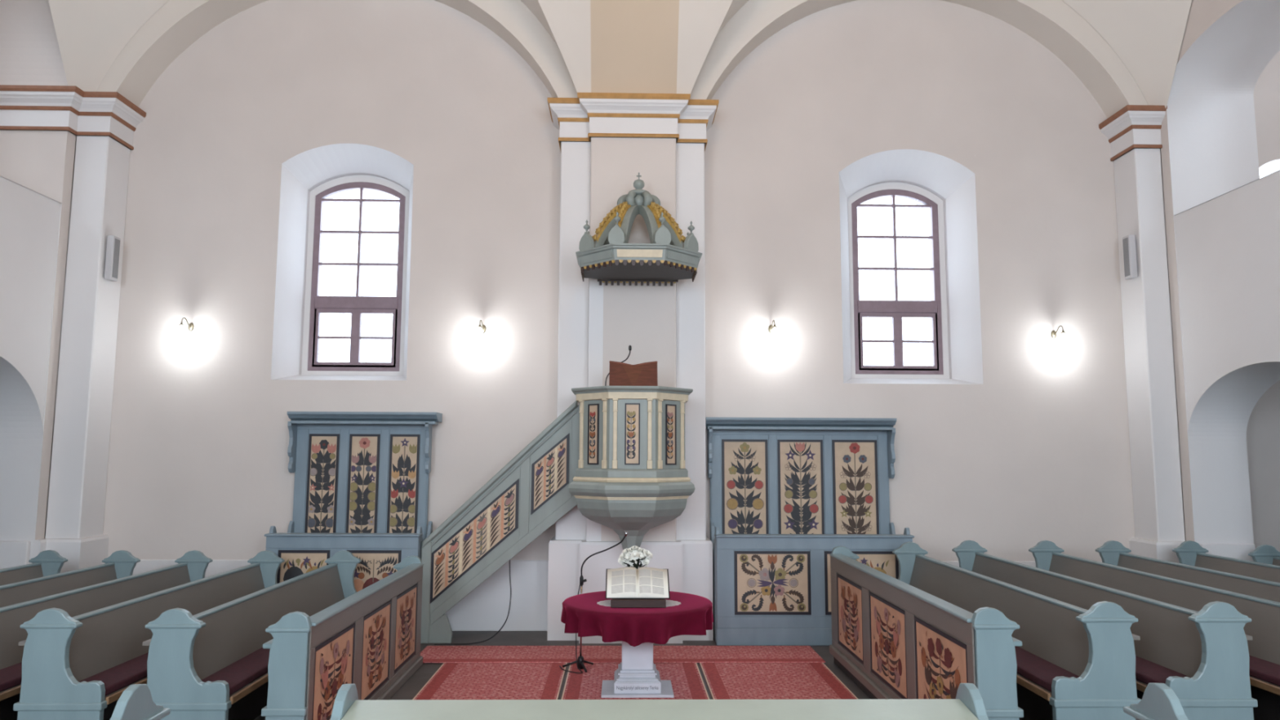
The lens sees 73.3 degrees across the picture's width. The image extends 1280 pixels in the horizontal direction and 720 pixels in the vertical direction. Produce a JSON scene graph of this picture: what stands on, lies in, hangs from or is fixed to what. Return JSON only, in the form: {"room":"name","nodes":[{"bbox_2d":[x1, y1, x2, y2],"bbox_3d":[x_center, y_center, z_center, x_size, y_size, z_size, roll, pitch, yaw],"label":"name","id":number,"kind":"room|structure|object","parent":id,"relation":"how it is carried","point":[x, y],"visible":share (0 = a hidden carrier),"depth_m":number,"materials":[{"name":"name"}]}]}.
{"room":"house of worship","nodes":[
{"label":"house of worship","id":0,"kind":"room"},
{"bbox_2d":[0,0,75,568],"bbox_3d":[-8.192,-1.704,3.584,3.745,8.100,13.100,0,-6,-1],"label":"wall","id":1,"kind":"structure","parent":0,"point":[37,166],"depth_m":9.31,"materials":[{"name":"beige paint"}]},
{"bbox_2d":[254,631,871,719],"bbox_3d":[-0.091,2.508,3.597,20.000,0.200,13.700,0,-6,-1],"label":"floor","id":2,"kind":"structure","parent":0,"point":[411,688],"depth_m":9.09,"materials":[{"name":"stone"}]},
{"bbox_2d":[0,550,67,586],"bbox_3d":[-5.808,2.235,6.941,0.582,1.024,3.354,0,-6,-1],"label":"pew","id":3,"kind":"object","parent":2,"relation":"on","point":[47,562],"visible":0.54,"depth_m":8.53,"materials":[{"name":"blue paint"}]},
{"bbox_2d":[0,550,140,608],"bbox_3d":[-5.089,2.239,6.956,0.582,1.024,3.354,0,-6,-1],"label":"pew","id":4,"kind":"object","parent":2,"relation":"on","point":[121,563],"visible":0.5,"depth_m":7.88,"materials":[{"name":"blue paint"}]},
{"bbox_2d":[0,550,213,719],"bbox_3d":[-4.369,2.244,6.971,0.582,1.024,3.354,0,-6,-1],"label":"pew","id":5,"kind":"object","parent":2,"relation":"on","point":[193,566],"visible":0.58,"depth_m":6.92,"materials":[{"name":"blue paint"}]},
{"bbox_2d":[0,662,22,691],"bbox_3d":[-4.246,2.255,6.972,0.283,0.052,3.210,0,-6,-1],"label":"seat cushion","id":6,"kind":"object","parent":5,"relation":"on","point":[11,676],"visible":0.02,"depth_m":5.68,"materials":[{"name":"red fabric"}]},
{"bbox_2d":[110,684,170,719],"bbox_3d":[-2.644,1.839,3.409,1.286,1.066,0.440,0,-6,-1],"label":"pew","id":7,"kind":"object","parent":2,"relation":"on","point":[135,702],"visible":1,"depth_m":3.47,"materials":[{"name":"blue paint"}]},
{"bbox_2d":[13,550,284,719],"bbox_3d":[-3.649,2.249,6.985,0.582,1.024,3.354,0,-6,-1],"label":"pew","id":8,"kind":"object","parent":2,"relation":"on","point":[61,651],"visible":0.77,"depth_m":5.77,"materials":[{"name":"blue paint"}]},
{"bbox_2d":[17,640,26,645],"bbox_3d":[-3.865,1.960,7.013,0.148,0.022,3.230,0,-6,-1],"label":"shelf","id":9,"kind":"object","parent":8,"relation":"attached to","point":[20,643],"depth_m":5.41,"materials":[{"name":"paint"}]},
{"bbox_2d":[79,652,148,695],"bbox_3d":[-3.526,2.260,6.987,0.283,0.052,3.210,0,-6,-1],"label":"seat cushion","id":10,"kind":"object","parent":8,"relation":"on","point":[118,677],"visible":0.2,"depth_m":5.75,"materials":[{"name":"red fabric"}]},
{"bbox_2d":[142,550,361,719],"bbox_3d":[-2.879,2.254,7.001,0.582,1.024,3.354,0,-6,-1],"label":"pew","id":11,"kind":"object","parent":2,"relation":"on","point":[185,649],"visible":0.75,"depth_m":5.96,"materials":[{"name":"blue paint"}]},
{"bbox_2d":[142,638,151,645],"bbox_3d":[-3.095,1.965,7.028,0.148,0.022,3.230,0,-6,-1],"label":"shelf","id":12,"kind":"object","parent":11,"relation":"attached to","point":[147,642],"depth_m":5.42,"materials":[{"name":"paint"}]},
{"bbox_2d":[201,647,270,695],"bbox_3d":[-2.757,2.265,7.003,0.283,0.052,3.210,0,-6,-1],"label":"seat cushion","id":13,"kind":"object","parent":11,"relation":"on","point":[248,668],"visible":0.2,"depth_m":5.85,"materials":[{"name":"red fabric"}]},
{"bbox_2d":[261,555,423,719],"bbox_3d":[-2.194,2.228,6.742,0.330,1.024,3.044,0,-6,-1],"label":"parapet","id":14,"kind":"object","parent":2,"relation":"on","point":[369,639],"visible":0.92,"depth_m":6.09,"materials":[{"name":"blue paint"}]},
{"bbox_2d":[262,639,272,648],"bbox_3d":[-2.308,1.925,6.763,0.100,0.030,2.940,0,-6,-1],"label":"shelf","id":15,"kind":"object","parent":14,"relation":"attached to","point":[267,645],"depth_m":5.31,"materials":[{"name":"blue paint"}]},
{"bbox_2d":[317,640,351,719],"bbox_3d":[-2.043,2.160,5.760,0.005,0.568,0.647,0,-6,-1],"label":"floral painting","id":16,"kind":"object","parent":14,"relation":"attached to","point":[334,656],"depth_m":5.69,"materials":[{"name":"paint"}]},
{"bbox_2d":[365,614,386,689],"bbox_3d":[-2.064,2.272,6.734,0.005,0.535,0.606,0,-6,-1],"label":"floral painting","id":17,"kind":"object","parent":14,"relation":"attached to","point":[375,624],"depth_m":6.74,"materials":[{"name":"paint"}]},
{"bbox_2d":[395,592,414,666],"bbox_3d":[-2.084,2.386,7.669,0.005,0.558,0.632,0,-6,-1],"label":"floral painting","id":18,"kind":"object","parent":14,"relation":"attached to","point":[405,624],"depth_m":7.65,"materials":[{"name":"paint"}]},
{"bbox_2d":[264,411,442,591],"bbox_3d":[-3.136,1.800,9.478,1.675,2.465,0.785,0,-6,-1],"label":"stall","id":19,"kind":"object","parent":2,"relation":"on","point":[362,478],"visible":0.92,"depth_m":9.80,"materials":[{"name":"paint"}]},
{"bbox_2d":[283,556,324,581],"bbox_3d":[-3.540,2.309,9.054,0.431,0.486,0.001,0,-6,-1],"label":"floral painting","id":20,"kind":"object","parent":19,"relation":"attached to","point":[293,566],"depth_m":9.07,"materials":[{"name":"paint"}]},
{"bbox_2d":[307,440,336,533],"bbox_3d":[-3.625,1.482,9.814,0.282,1.144,0.004,0,-6,-1],"label":"floral painting","id":21,"kind":"object","parent":19,"relation":"attached to","point":[322,454],"depth_m":9.82,"materials":[{"name":"paint"}]},
{"bbox_2d":[349,437,376,533],"bbox_3d":[-3.163,1.472,9.825,0.282,1.170,0.004,0,-6,-1],"label":"floral painting","id":22,"kind":"object","parent":19,"relation":"attached to","point":[362,451],"depth_m":9.83,"materials":[{"name":"paint"}]},
{"bbox_2d":[354,555,396,591],"bbox_3d":[-2.811,2.308,9.069,0.504,0.480,0.002,0,-6,-1],"label":"floral painting","id":23,"kind":"object","parent":19,"relation":"attached to","point":[371,569],"depth_m":9.08,"materials":[{"name":"paint"}]},
{"bbox_2d":[390,438,417,533],"bbox_3d":[-2.704,1.476,9.835,0.276,1.170,0.003,0,-6,-1],"label":"floral painting","id":24,"kind":"object","parent":19,"relation":"attached to","point":[403,451],"depth_m":9.84,"materials":[{"name":"paint"}]},
{"bbox_2d":[413,662,567,699],"bbox_3d":[-1.246,2.686,6.219,1.180,0.010,4.200,0,-6,-1],"label":"carpet","id":25,"kind":"object","parent":2,"relation":"on","point":[451,681],"visible":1,"depth_m":7.56,"materials":[{"name":"red carpet"}]},
{"bbox_2d":[420,400,578,644],"bbox_3d":[-1.497,1.756,9.568,1.695,2.588,0.655,0,-6,-1],"label":"stairs","id":26,"kind":"structure","parent":2,"relation":"on","point":[531,493],"depth_m":9.27,"materials":[{"name":"green paint"}]},
{"bbox_2d":[434,560,511,644],"bbox_3d":[-1.762,2.554,9.127,0.786,0.900,0.115,2,-7,-15],"label":"cable","id":27,"kind":"object","parent":26,"relation":"hanging from","point":[509,560],"visible":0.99,"depth_m":9.12,"materials":[{"name":"black plastic"}]},
{"bbox_2d":[434,484,515,595],"bbox_3d":[-1.775,1.932,9.250,0.850,1.177,0.002,0,-6,-1],"label":"floral painting","id":28,"kind":"object","parent":26,"relation":"attached to","point":[478,539],"depth_m":9.25,"materials":[{"name":"paint"}]},
{"bbox_2d":[534,439,566,506],"bbox_3d":[-0.973,1.225,9.346,0.335,0.739,0.001,0,-6,-1],"label":"floral painting","id":29,"kind":"object","parent":26,"relation":"attached to","point":[550,455],"depth_m":9.35,"materials":[{"name":"paint"}]},
{"bbox_2d":[420,645,825,662],"bbox_3d":[-0.207,2.941,8.616,3.980,0.010,0.705,0,-6,-1],"label":"carpet","id":30,"kind":"object","parent":2,"relation":"on","point":[430,654],"visible":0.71,"depth_m":8.58,"materials":[{"name":"red carpet"}]},
{"bbox_2d":[561,662,709,699],"bbox_3d":[-0.019,2.694,6.244,1.215,0.010,4.200,0,-6,-1],"label":"carpet","id":31,"kind":"object","parent":2,"relation":"on","point":[686,678],"visible":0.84,"depth_m":7.62,"materials":[{"name":"red carpet"}]},
{"bbox_2d":[559,531,627,673],"bbox_3d":[-0.436,2.245,8.082,0.641,1.280,0.342,0,-6,-1],"label":"microphone stand","id":32,"kind":"object","parent":31,"relation":"on","point":[580,662],"visible":0.93,"depth_m":8.05,"materials":[{"name":"black metal"}]},
{"bbox_2d":[600,641,674,697],"bbox_3d":[-0.023,2.441,7.359,1.200,0.736,1.200,0,-6,-1],"label":"table","id":33,"kind":"object","parent":31,"relation":"on","point":[637,676],"visible":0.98,"depth_m":7.19,"materials":[{"name":"stone"}]},
{"bbox_2d":[560,591,713,646],"bbox_3d":[-0.023,2.189,7.382,1.318,0.244,1.315,0,-6,-1],"label":"tablecloth","id":34,"kind":"object","parent":33,"relation":"on","point":[581,615],"visible":0.69,"depth_m":6.93,"materials":[{"name":"red fabric"}]},
{"bbox_2d":[617,545,653,568],"bbox_3d":[-0.041,1.885,7.705,0.319,0.423,0.245,0,-6,-1],"label":"flower bouquet","id":35,"kind":"object","parent":34,"relation":"on","point":[632,556],"visible":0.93,"depth_m":7.72,"materials":[{"name":"white plant"}]},
{"bbox_2d":[596,600,680,606],"bbox_3d":[-0.008,2.051,7.261,0.708,0.003,0.439,0,-6,-1],"label":"lace doily","id":36,"kind":"object","parent":34,"relation":"on","point":[606,602],"visible":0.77,"depth_m":7.25,"materials":[{"name":"white fabric"}]},
{"bbox_2d":[610,599,666,608],"bbox_3d":[-0.016,1.917,7.208,0.450,0.250,0.355,0,-6,-1],"label":"book stand","id":37,"kind":"object","parent":36,"relation":"on","point":[615,603],"visible":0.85,"depth_m":7.02,"materials":[{"name":"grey wood"}]},
{"bbox_2d":[605,566,670,599],"bbox_3d":[-0.021,1.861,7.195,0.530,0.229,0.291,0,-6,-1],"label":"open book","id":38,"kind":"object","parent":37,"relation":"on","point":[623,583],"visible":1,"depth_m":7.17,"materials":[{"name":"white paper"}]},
{"bbox_2d":[329,683,988,719],"bbox_3d":[0.082,1.855,3.451,2.638,1.066,0.470,0,-6,-1],"label":"pew","id":39,"kind":"object","parent":2,"relation":"on","point":[968,704],"visible":1,"depth_m":3.47,"materials":[{"name":"blue paint"}]},
{"bbox_2d":[699,662,858,699],"bbox_3d":[1.216,2.702,6.270,1.195,0.010,4.200,0,-6,-1],"label":"carpet","id":40,"kind":"object","parent":2,"relation":"on","point":[725,681],"visible":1,"depth_m":7.60,"materials":[{"name":"red carpet"}]},
{"bbox_2d":[705,417,914,645],"bbox_3d":[1.839,1.853,9.579,2.183,2.425,0.785,0,-6,-1],"label":"stall","id":41,"kind":"object","parent":2,"relation":"on","point":[784,493],"visible":0.96,"depth_m":9.87,"materials":[{"name":"paint"}]},
{"bbox_2d":[726,442,764,533],"bbox_3d":[1.211,1.519,9.914,0.435,1.135,0.004,0,-6,-1],"label":"floral painting","id":42,"kind":"object","parent":41,"relation":"attached to","point":[744,460],"depth_m":9.92,"materials":[{"name":"paint"}]},
{"bbox_2d":[739,554,805,611],"bbox_3d":[1.410,2.369,9.148,0.701,0.594,0.010,0,-6,-1],"label":"floral painting","id":43,"kind":"object","parent":41,"relation":"attached to","point":[768,582],"depth_m":9.15,"materials":[{"name":"paint"}]},
{"bbox_2d":[783,442,819,533],"bbox_3d":[1.856,1.522,9.927,0.414,1.138,0.004,0,-6,-1],"label":"floral painting","id":44,"kind":"object","parent":41,"relation":"attached to","point":[801,460],"depth_m":9.93,"materials":[{"name":"paint"}]},
{"bbox_2d":[838,442,873,533],"bbox_3d":[2.490,1.526,9.940,0.408,1.137,0.004,0,-6,-1],"label":"floral painting","id":45,"kind":"object","parent":41,"relation":"attached to","point":[855,460],"depth_m":9.95,"materials":[{"name":"paint"}]},
{"bbox_2d":[855,557,888,573],"bbox_3d":[2.362,2.349,9.175,0.610,0.486,0.001,0,-6,-1],"label":"floral painting","id":46,"kind":"object","parent":41,"relation":"attached to","point":[881,564],"depth_m":9.20,"materials":[{"name":"paint"}]},
{"bbox_2d":[833,657,1021,719],"bbox_3d":[4.003,2.753,7.038,4.190,0.100,4.120,0,-6,-1],"label":"platform","id":47,"kind":"object","parent":2,"relation":"on","point":[854,679],"visible":0.06,"depth_m":7.56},
{"bbox_2d":[829,546,1023,719],"bbox_3d":[2.034,2.144,6.676,0.330,1.024,3.474,0,-6,-1],"label":"parapet","id":48,"kind":"object","parent":47,"relation":"on","point":[900,640],"visible":0.95,"depth_m":6.02,"materials":[{"name":"blue paint"}]},
{"bbox_2d":[840,586,860,653],"bbox_3d":[1.880,2.306,7.733,0.005,0.539,0.685,0,-6,-1],"label":"floral painting","id":49,"kind":"object","parent":48,"relation":"attached to","point":[850,596],"depth_m":7.69,"materials":[{"name":"paint"}]},
{"bbox_2d":[873,606,902,688],"bbox_3d":[1.903,2.187,6.634,0.005,0.544,0.688,0,-6,-1],"label":"floral painting","id":50,"kind":"object","parent":48,"relation":"attached to","point":[887,620],"depth_m":6.60,"materials":[{"name":"paint"}]},
{"bbox_2d":[919,631,960,698],"bbox_3d":[1.927,2.071,5.537,0.006,0.563,0.716,0,-6,-1],"label":"floral painting","id":51,"kind":"object","parent":48,"relation":"attached to","point":[940,657],"depth_m":5.56,"materials":[{"name":"paint"}]},
{"bbox_2d":[1012,637,1022,646],"bbox_3d":[2.150,1.843,6.701,0.100,0.030,3.370,0,-6,-1],"label":"shelf","id":52,"kind":"object","parent":48,"relation":"attached to","point":[1017,642],"depth_m":5.03,"materials":[{"name":"blue paint"}]},
{"bbox_2d":[892,542,1141,719],"bbox_3d":[2.716,2.174,6.964,0.582,1.024,3.664,0,-6,-1],"label":"pew","id":53,"kind":"object","parent":47,"relation":"on","point":[1095,644],"visible":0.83,"depth_m":5.69,"materials":[{"name":"blue paint"}]},
{"bbox_2d":[1014,646,1079,692],"bbox_3d":[2.594,2.183,6.960,0.283,0.052,3.520,0,-6,-1],"label":"seat cushion","id":54,"kind":"object","parent":53,"relation":"on","point":[1042,672],"visible":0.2,"depth_m":5.59,"materials":[{"name":"red fabric"}]},
{"bbox_2d":[1131,633,1140,639],"bbox_3d":[2.935,1.888,7.000,0.148,0.022,3.540,0,-6,-1],"label":"shelf","id":55,"kind":"object","parent":53,"relation":"attached to","point":[1135,637],"depth_m":5.24,"materials":[{"name":"paint"}]},
{"bbox_2d":[951,540,1257,719],"bbox_3d":[3.409,2.189,7.077,0.582,1.024,3.864,0,-6,-1],"label":"pew","id":56,"kind":"object","parent":47,"relation":"on","point":[1209,646],"visible":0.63,"depth_m":5.54,"materials":[{"name":"blue paint"}]},
{"bbox_2d":[1135,655,1191,684],"bbox_3d":[3.287,2.198,7.074,0.283,0.052,3.720,0,-6,-1],"label":"seat cushion","id":57,"kind":"object","parent":56,"relation":"on","point":[1147,672],"visible":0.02,"depth_m":5.51,"materials":[{"name":"red fabric"}]},
{"bbox_2d":[1245,634,1253,639],"bbox_3d":[3.627,1.903,7.113,0.148,0.022,3.740,0,-6,-1],"label":"shelf","id":58,"kind":"object","parent":56,"relation":"attached to","point":[1248,637],"depth_m":5.26,"materials":[{"name":"paint"}]},
{"bbox_2d":[1028,540,1279,719],"bbox_3d":[4.219,2.195,7.094,0.582,1.024,3.864,0,-6,-1],"label":"pew","id":59,"kind":"object","parent":47,"relation":"on","point":[1264,628],"visible":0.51,"depth_m":6.76,"materials":[{"name":"blue paint"}]},
{"bbox_2d":[1248,655,1279,686],"bbox_3d":[4.096,2.204,7.090,0.283,0.052,3.720,0,-6,-1],"label":"seat cushion","id":60,"kind":"object","parent":59,"relation":"on","point":[1264,670],"visible":0.02,"depth_m":5.59,"materials":[{"name":"red fabric"}]},
{"bbox_2d":[1095,540,1279,602],"bbox_3d":[4.929,2.199,7.109,0.582,1.024,3.864,0,-6,-1],"label":"pew","id":61,"kind":"object","parent":47,"relation":"on","point":[1112,552],"visible":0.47,"depth_m":7.88,"materials":[{"name":"blue paint"}]},
{"bbox_2d":[1172,540,1279,582],"bbox_3d":[5.749,2.205,7.126,0.582,1.024,3.864,0,-6,-1],"label":"pew","id":62,"kind":"object","parent":47,"relation":"on","point":[1189,553],"visible":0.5,"depth_m":8.62,"materials":[{"name":"blue paint"}]},
{"bbox_2d":[1123,683,1188,719],"bbox_3d":[2.757,1.875,3.521,1.286,1.066,0.440,0,-6,-1],"label":"pew","id":63,"kind":"object","parent":2,"relation":"on","point":[1159,701],"visible":1,"depth_m":3.56,"materials":[{"name":"blue paint"}]},
{"bbox_2d":[33,0,1279,643],"bbox_3d":[-0.195,-1.013,9.780,20.000,8.150,2.675,0,-6,-1],"label":"wall","id":64,"kind":"structure","parent":0,"point":[167,443],"depth_m":10.20,"materials":[{"name":"beige paint"}]},
{"bbox_2d":[0,84,146,150],"bbox_3d":[-6.654,-2.812,9.758,1.768,0.465,0.614,3,-7,-24],"label":"trim","id":65,"kind":"structure","parent":64,"relation":"attached to","point":[74,110],"depth_m":9.70,"materials":[{"name":"white paint"}]},
{"bbox_2d":[104,235,120,281],"bbox_3d":[-6.044,-1.162,9.850,0.106,0.510,0.140,0,-6,-1],"label":"speaker","id":66,"kind":"object","parent":64,"relation":"attached to","point":[113,249],"visible":1,"depth_m":9.80},
{"bbox_2d":[111,238,119,278],"bbox_3d":[-5.997,-1.162,9.851,0.011,0.450,0.100,0,-6,-1],"label":"grille","id":67,"kind":"object","parent":66,"relation":"attached to","point":[115,242],"depth_m":9.83,"materials":[{"name":"white metal"}]},
{"bbox_2d":[177,317,194,333],"bbox_3d":[-5.264,-0.393,9.973,0.068,0.188,0.243,0,-6,1],"label":"wall lamp","id":68,"kind":"object","parent":64,"relation":"attached to","point":[180,329],"visible":1,"depth_m":9.89,"materials":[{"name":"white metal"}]},
{"bbox_2d":[307,182,405,371],"bbox_3d":[-3.518,-1.050,10.744,1.125,2.395,0.085,0,-6,-1],"label":"window","id":69,"kind":"structure","parent":64,"relation":"in","point":[357,305],"depth_m":10.68,"materials":[{"name":"brown wood"}]},
{"bbox_2d":[476,320,486,335],"bbox_3d":[-1.850,-0.370,10.043,0.068,0.188,0.243,0,-6,1],"label":"wall lamp","id":70,"kind":"object","parent":64,"relation":"attached to","point":[482,329],"visible":1,"depth_m":9.96,"materials":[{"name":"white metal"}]},
{"bbox_2d":[132,559,1102,631],"bbox_3d":[-0.171,2.697,9.851,11.900,0.790,0.025,0,-6,-1],"label":"wainscoting","id":71,"kind":"structure","parent":64,"relation":"attached to","point":[486,608],"depth_m":9.80,"materials":[{"name":"white paint"}]},
{"bbox_2d":[568,386,694,549],"bbox_3d":[-0.086,1.144,8.877,1.284,1.685,1.042,0,-6,-1],"label":"pulpit","id":72,"kind":"object","parent":64,"relation":"attached to","point":[632,477],"visible":0.99,"depth_m":8.52,"materials":[{"name":"green paint"}]},
{"bbox_2d":[589,411,595,458],"bbox_3d":[-0.478,0.754,8.649,0.089,0.469,0.001,-6,-9,43],"label":"floral painting","id":73,"kind":"object","parent":72,"relation":"attached to","point":[592,414],"depth_m":8.65,"materials":[{"name":"paint"}]},
{"bbox_2d":[604,345,631,386],"bbox_3d":[-0.220,0.074,8.864,0.272,0.445,0.088,0,-6,5],"label":"microphone","id":74,"kind":"object","parent":72,"relation":"on","point":[629,346],"visible":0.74,"depth_m":8.84,"materials":[{"name":"black plastic"}]},
{"bbox_2d":[626,411,635,458],"bbox_3d":[-0.088,0.738,8.488,0.089,0.468,0.001,0,-6,-1],"label":"floral painting","id":75,"kind":"object","parent":72,"relation":"attached to","point":[630,415],"depth_m":8.49,"materials":[{"name":"paint"}]},
{"bbox_2d":[576,497,687,549],"bbox_3d":[-0.089,1.704,8.856,1.124,0.567,0.962,0,-6,-1],"label":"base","id":76,"kind":"object","parent":72,"relation":"attached to","point":[635,516],"depth_m":8.55,"materials":[{"name":"paint"}]},
{"bbox_2d":[608,360,657,386],"bbox_3d":[-0.068,0.144,8.797,0.494,0.279,0.200,0,-6,-1],"label":"desk","id":77,"kind":"object","parent":72,"relation":"on","point":[621,374],"visible":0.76,"depth_m":8.76,"materials":[{"name":"brown wood"}]},
{"bbox_2d":[667,412,673,458],"bbox_3d":[0.303,0.757,8.648,0.001,0.469,0.089,-6,-9,43],"label":"floral painting","id":78,"kind":"object","parent":72,"relation":"attached to","point":[670,415],"depth_m":8.65,"materials":[{"name":"paint"}]},
{"bbox_2d":[547,92,719,151],"bbox_3d":[-0.082,-2.747,10.085,1.969,0.465,0.752,0,-6,-1],"label":"trim","id":79,"kind":"structure","parent":64,"relation":"attached to","point":[587,116],"depth_m":9.83,"materials":[{"name":"white paint"}]},
{"bbox_2d":[575,172,702,285],"bbox_3d":[-0.012,-1.467,9.187,1.320,1.173,1.120,0,-6,-1],"label":"canopy","id":80,"kind":"object","parent":64,"relation":"attached to","point":[606,255],"visible":1,"depth_m":8.98,"materials":[{"name":"green paint"}]},
{"bbox_2d":[634,194,644,205],"bbox_3d":[-0.013,-1.703,9.313,0.210,0.140,0.210,0,-6,-1],"label":"ornament","id":81,"kind":"object","parent":80,"relation":"on","point":[638,198],"depth_m":9.22,"materials":[{"name":"paint"}]},
{"bbox_2d":[768,320,777,335],"bbox_3d":[1.562,-0.372,10.116,0.074,0.188,0.241,0,-6,-1],"label":"wall lamp","id":82,"kind":"object","parent":64,"relation":"attached to","point":[771,329],"visible":1,"depth_m":10.03,"materials":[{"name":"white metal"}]},
{"bbox_2d":[851,189,943,374],"bbox_3d":[3.236,-0.996,10.883,1.107,2.373,0.085,0,-6,-1],"label":"window","id":83,"kind":"structure","parent":64,"relation":"in","point":[896,309],"depth_m":10.81,"materials":[{"name":"brown wood"}]},
{"bbox_2d":[1051,325,1066,340],"bbox_3d":[4.956,-0.310,10.182,0.074,0.188,0.241,0,-6,-1],"label":"wall lamp","id":84,"kind":"object","parent":64,"relation":"attached to","point":[1063,336],"visible":1,"depth_m":10.10,"materials":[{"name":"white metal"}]},
{"bbox_2d":[1122,234,1137,279],"bbox_3d":[5.748,-1.205,10.086,0.106,0.510,0.140,0,-6,-1],"label":"speaker","id":85,"kind":"object","parent":64,"relation":"attached to","point":[1129,241],"visible":1,"depth_m":10.04},
{"bbox_2d":[1122,237,1129,276],"bbox_3d":[5.701,-1.206,10.085,0.011,0.450,0.100,0,-6,-1],"label":"grille","id":86,"kind":"object","parent":85,"relation":"attached to","point":[1126,241],"depth_m":10.07,"materials":[{"name":"white metal"}]},
{"bbox_2d":[1160,0,1279,561],"bbox_3d":[8.079,-1.596,3.920,3.705,8.100,13.100,0,-6,-1],"label":"wall","id":87,"kind":"structure","parent":0,"point":[1222,219],"depth_m":9.52,"materials":[{"name":"beige paint"}]},
{"bbox_2d":[1098,105,1167,161],"bbox_3d":[5.891,-2.700,10.283,0.472,0.465,0.602,0,-6,-1],"label":"trim","id":88,"kind":"structure","parent":87,"relation":"attached to","point":[1131,127],"depth_m":10.11,"materials":[{"name":"white paint"}]},
{"bbox_3d":[6.514,2.909,8.172,0.600,0.060,2.200,0,-6,-1],"label":"floor","id":89,"kind":"structure","parent":0,"visible":0},
{"bbox_2d":[1248,544,1279,565],"bbox_3d":[6.537,2.357,8.117,0.582,1.024,1.894,0,-6,-1],"label":"pew","id":90,"kind":"object","parent":89,"relation":"on","point":[1264,553],"visible":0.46,"depth_m":9.04,"materials":[{"name":"blue paint"}]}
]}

